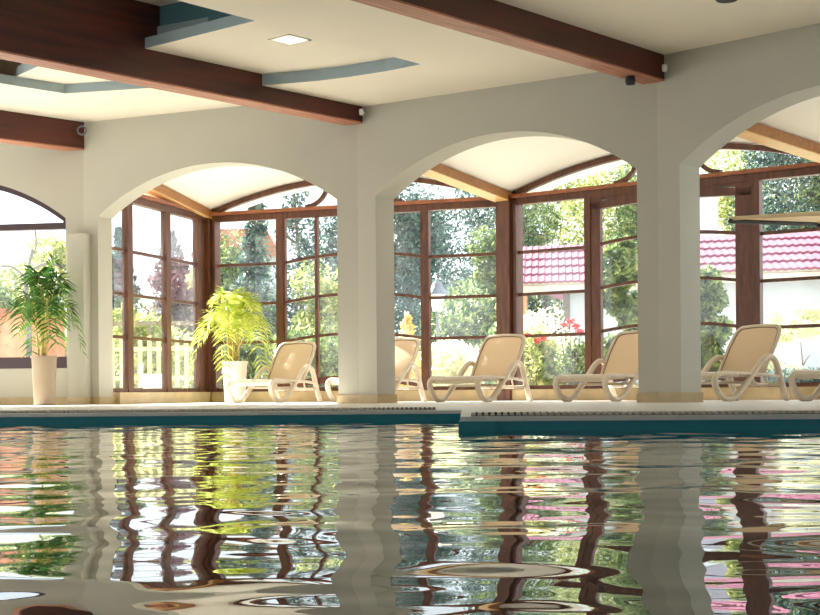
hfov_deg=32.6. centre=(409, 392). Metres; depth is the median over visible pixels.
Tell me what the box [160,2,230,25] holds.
wall
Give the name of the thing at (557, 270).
house
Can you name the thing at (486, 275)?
broadleaf tree
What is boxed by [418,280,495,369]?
broadleaf tree
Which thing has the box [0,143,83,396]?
wall
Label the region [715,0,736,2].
recessed light
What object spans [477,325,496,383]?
shrub
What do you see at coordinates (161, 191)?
roof beam
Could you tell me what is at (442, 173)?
roof beam
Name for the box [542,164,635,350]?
broadleaf tree
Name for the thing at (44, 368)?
pot
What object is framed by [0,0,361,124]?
ceiling beam
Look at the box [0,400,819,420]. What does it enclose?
floor
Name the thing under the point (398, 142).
wall
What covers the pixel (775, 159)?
broadleaf tree
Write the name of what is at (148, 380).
planter
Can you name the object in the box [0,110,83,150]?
ceiling beam
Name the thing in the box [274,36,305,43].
diffuser
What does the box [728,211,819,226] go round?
parasol
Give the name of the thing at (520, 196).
window
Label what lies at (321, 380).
door
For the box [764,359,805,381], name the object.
shrub
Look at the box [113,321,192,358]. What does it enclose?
pergola
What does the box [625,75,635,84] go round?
spotlight
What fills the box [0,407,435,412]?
floor vent
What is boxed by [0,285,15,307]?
shrub
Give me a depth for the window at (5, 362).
20.37 m
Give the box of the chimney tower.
[700,197,717,235]
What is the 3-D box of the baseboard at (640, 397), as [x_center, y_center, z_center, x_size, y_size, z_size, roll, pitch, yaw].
[1.212,0.065,17.415,4.246,0.115,0.456,0,0,34]
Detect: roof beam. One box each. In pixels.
[145,184,211,218]
[423,164,511,202]
[736,123,819,162]
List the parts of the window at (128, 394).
rail, rail, rail, sill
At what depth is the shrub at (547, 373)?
26.67 m
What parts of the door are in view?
rail, rail, rail, rail, rail, rail, rail, rail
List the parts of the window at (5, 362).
rail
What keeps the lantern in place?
on the ground
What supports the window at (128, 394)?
in the wall at (124, 159)
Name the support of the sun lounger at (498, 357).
on the floor
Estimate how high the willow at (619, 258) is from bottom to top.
3.312 m
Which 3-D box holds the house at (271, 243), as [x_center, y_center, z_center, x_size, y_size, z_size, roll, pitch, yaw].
[-6.426,-2.908,53.500,3.400,6.300,3.600,0,0,0]
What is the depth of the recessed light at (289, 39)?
15.39 m
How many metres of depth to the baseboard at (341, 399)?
20.08 m
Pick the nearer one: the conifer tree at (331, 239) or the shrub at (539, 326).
the shrub at (539, 326)
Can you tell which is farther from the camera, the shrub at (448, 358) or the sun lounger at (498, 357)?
the shrub at (448, 358)
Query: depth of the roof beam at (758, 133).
17.46 m
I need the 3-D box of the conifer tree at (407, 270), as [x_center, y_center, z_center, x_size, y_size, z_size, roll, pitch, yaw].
[-0.385,-4.381,50.215,4.122,9.192,4.006,0,0,3]
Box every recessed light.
[268,34,310,45]
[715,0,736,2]
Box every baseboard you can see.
[0,397,66,404]
[67,397,91,404]
[92,395,357,404]
[358,393,658,402]
[659,392,702,402]
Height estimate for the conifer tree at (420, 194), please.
8.691 m
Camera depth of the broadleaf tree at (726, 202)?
53.79 m
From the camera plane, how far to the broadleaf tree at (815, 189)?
49.31 m
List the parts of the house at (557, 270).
post, corner post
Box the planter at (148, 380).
[141,374,161,387]
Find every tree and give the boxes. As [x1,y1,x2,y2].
[1,231,65,356]
[15,231,66,356]
[112,226,155,370]
[140,229,192,338]
[178,268,222,331]
[187,229,271,379]
[221,202,275,386]
[264,190,331,339]
[288,258,337,357]
[309,205,337,326]
[394,183,456,378]
[395,184,483,357]
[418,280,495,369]
[431,189,543,326]
[456,224,535,321]
[467,178,582,346]
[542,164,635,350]
[603,164,636,240]
[700,150,781,234]
[723,150,819,234]
[763,156,819,230]
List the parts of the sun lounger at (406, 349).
frame, seat, rail, backrest, frame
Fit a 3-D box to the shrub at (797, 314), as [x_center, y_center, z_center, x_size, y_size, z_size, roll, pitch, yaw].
[6.972,-0.760,25.000,1.563,1.803,1.339,0,0,0]
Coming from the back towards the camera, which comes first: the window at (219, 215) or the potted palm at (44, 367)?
the window at (219, 215)
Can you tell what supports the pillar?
attached to the wall at (54, 178)
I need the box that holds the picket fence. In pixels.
[113,336,193,387]
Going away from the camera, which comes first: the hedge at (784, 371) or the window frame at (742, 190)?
the window frame at (742, 190)
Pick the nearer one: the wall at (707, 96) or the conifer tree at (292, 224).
the wall at (707, 96)
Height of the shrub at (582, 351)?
1.282 m
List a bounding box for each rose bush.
[524,332,546,384]
[555,317,584,384]
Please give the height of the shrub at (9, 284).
4.227 m
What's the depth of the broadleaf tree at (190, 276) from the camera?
43.85 m
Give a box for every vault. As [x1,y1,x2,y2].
[162,166,431,211]
[758,96,819,142]
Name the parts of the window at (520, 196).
rail, rail, rail, fanlight frame, sill, rail, rail, rail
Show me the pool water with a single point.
(412, 517)
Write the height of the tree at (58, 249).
4.437 m
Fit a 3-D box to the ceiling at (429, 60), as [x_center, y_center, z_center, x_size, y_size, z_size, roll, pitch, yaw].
[-3.543,-3.982,12.333,4.374,0.500,14.639,0,0,42]
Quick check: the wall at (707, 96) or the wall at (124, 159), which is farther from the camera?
the wall at (124, 159)
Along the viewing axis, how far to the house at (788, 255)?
30.82 m
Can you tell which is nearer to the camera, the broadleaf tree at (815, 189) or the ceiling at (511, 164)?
the ceiling at (511, 164)
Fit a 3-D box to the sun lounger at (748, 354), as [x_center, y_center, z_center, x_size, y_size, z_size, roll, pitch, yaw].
[3.939,-0.385,17.465,1.514,0.984,0.854,0,0,-40]
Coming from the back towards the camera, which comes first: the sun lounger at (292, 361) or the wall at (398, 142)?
the sun lounger at (292, 361)
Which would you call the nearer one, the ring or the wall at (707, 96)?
the wall at (707, 96)
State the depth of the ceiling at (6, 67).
18.60 m
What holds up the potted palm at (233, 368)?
on the floor
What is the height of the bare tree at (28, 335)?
3.753 m
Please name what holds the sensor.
attached to the wall at (707, 96)
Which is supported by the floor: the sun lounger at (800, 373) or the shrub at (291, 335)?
the sun lounger at (800, 373)
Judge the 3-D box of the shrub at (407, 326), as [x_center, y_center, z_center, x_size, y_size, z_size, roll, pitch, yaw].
[-0.047,-0.693,29.017,1.205,2.041,1.259,0,0,0]
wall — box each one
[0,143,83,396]
[0,414,819,430]
[83,106,358,396]
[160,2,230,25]
[357,72,658,394]
[657,23,819,392]
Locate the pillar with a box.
[67,233,91,396]
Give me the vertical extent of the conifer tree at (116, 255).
4.922 m
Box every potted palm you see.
[0,253,87,404]
[184,285,275,402]
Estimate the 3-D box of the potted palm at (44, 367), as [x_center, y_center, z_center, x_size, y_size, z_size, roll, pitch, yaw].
[-5.151,-0.877,19.594,1.281,2.098,1.273,0,0,0]
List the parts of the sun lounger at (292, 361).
frame, seat, backrest, frame, rail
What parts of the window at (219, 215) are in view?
rail, rail, rail, fanlight frame, sill, rail, rail, rail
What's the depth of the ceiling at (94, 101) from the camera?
18.72 m
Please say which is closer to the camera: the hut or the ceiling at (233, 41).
the ceiling at (233, 41)
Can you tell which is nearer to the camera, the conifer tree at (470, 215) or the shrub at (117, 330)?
the shrub at (117, 330)
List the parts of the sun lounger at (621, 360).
frame, seat, backrest, frame, rail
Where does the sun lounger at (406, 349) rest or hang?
on the floor
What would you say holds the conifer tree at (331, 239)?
on the ground
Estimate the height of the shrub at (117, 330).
2.252 m
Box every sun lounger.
[225,341,321,402]
[325,337,426,402]
[427,334,532,401]
[553,330,637,401]
[701,324,789,401]
[788,369,819,400]
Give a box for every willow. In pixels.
[603,232,637,382]
[700,263,734,380]
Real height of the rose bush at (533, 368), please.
1.310 m
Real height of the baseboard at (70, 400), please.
0.115 m
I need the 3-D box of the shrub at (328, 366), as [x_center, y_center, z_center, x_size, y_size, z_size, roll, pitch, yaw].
[-1.879,-0.640,32.923,1.986,1.775,1.733,0,0,-42]
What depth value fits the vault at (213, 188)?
22.45 m
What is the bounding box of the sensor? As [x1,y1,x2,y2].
[662,64,666,71]
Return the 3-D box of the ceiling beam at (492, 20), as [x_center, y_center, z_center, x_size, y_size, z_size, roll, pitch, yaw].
[-3.920,-3.985,8.681,0.271,0.950,20.000,0,0,42]
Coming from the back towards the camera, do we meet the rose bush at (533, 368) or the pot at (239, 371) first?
the rose bush at (533, 368)
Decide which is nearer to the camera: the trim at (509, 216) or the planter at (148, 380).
the trim at (509, 216)
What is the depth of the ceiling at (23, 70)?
17.68 m
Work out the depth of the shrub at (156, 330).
31.50 m
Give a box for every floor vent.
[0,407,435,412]
[471,410,819,415]
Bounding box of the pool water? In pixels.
[0,421,819,614]
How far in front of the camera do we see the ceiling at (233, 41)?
15.78 m
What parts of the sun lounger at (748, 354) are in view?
frame, seat, backrest, frame, rail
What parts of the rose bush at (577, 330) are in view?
stem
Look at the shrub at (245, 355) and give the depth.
33.58 m
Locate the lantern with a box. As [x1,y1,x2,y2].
[431,278,448,345]
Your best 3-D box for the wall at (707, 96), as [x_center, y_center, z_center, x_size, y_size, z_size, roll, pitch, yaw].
[4.545,-1.909,14.727,4.374,4.052,0.420,0,0,44]
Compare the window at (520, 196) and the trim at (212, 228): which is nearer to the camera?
the window at (520, 196)
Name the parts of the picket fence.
rail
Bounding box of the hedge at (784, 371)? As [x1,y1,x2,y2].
[764,366,819,381]
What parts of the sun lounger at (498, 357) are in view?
frame, seat, backrest, frame, rail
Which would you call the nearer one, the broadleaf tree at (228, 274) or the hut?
the hut
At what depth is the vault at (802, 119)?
17.15 m
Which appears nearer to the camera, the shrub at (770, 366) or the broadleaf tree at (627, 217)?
the shrub at (770, 366)
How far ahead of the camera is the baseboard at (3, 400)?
20.35 m
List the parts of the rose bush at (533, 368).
stem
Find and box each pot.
[31,356,57,404]
[222,361,247,402]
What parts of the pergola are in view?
post, rail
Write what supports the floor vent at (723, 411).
in the floor
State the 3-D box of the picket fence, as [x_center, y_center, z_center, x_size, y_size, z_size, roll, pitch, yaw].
[-5.210,-0.472,28.840,2.480,1.410,0.080,0,0,0]
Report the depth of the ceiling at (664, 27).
14.41 m
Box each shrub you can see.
[0,257,66,335]
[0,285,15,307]
[113,303,156,387]
[118,310,193,387]
[221,329,271,387]
[250,328,323,387]
[298,331,337,387]
[398,311,433,386]
[420,336,484,385]
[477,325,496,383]
[494,304,580,372]
[524,330,569,384]
[559,341,584,384]
[764,300,819,368]
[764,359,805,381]
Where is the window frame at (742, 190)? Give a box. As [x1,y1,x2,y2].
[590,181,751,388]
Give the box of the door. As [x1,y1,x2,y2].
[283,211,422,386]
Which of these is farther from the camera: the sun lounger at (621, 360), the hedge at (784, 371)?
the hedge at (784, 371)
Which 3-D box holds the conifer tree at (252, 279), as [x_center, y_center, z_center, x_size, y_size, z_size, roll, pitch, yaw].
[-4.571,-2.979,41.969,2.321,6.806,2.300,0,0,6]
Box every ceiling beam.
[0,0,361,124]
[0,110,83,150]
[351,0,663,83]
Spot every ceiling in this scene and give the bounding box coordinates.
[0,0,181,75]
[0,74,240,121]
[13,17,209,83]
[145,15,393,73]
[178,0,597,106]
[440,136,760,192]
[496,0,819,54]
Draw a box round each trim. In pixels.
[205,218,221,401]
[496,195,523,400]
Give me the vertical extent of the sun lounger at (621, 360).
0.984 m
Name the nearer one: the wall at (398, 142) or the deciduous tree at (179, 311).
the wall at (398, 142)
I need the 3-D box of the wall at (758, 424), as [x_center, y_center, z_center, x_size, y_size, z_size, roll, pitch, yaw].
[-0.713,0.850,9.397,20.568,1.375,2.975,0,0,14]
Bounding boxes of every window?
[0,185,66,368]
[112,194,209,403]
[211,178,496,401]
[511,143,819,400]
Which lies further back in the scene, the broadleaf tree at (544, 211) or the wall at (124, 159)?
the broadleaf tree at (544, 211)
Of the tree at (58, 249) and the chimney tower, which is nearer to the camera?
the tree at (58, 249)
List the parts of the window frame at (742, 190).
rail, rail, rail, rail, rail, rail, rail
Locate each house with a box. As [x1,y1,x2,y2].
[190,229,275,373]
[523,244,637,383]
[700,231,819,380]
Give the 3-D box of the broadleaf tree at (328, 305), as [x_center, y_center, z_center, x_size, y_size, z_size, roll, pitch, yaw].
[-2.332,-1.820,40.064,2.628,4.076,2.817,0,0,-36]
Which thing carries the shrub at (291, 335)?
on the ground
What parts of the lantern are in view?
post, lamp glass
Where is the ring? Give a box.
[77,125,86,135]
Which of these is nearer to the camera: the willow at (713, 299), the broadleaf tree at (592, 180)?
the willow at (713, 299)
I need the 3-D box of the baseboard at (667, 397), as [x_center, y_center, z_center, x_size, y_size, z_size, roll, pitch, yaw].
[4.561,0.039,14.727,4.300,0.115,0.456,0,0,44]
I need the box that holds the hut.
[0,308,65,356]
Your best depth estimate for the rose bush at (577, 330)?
26.00 m

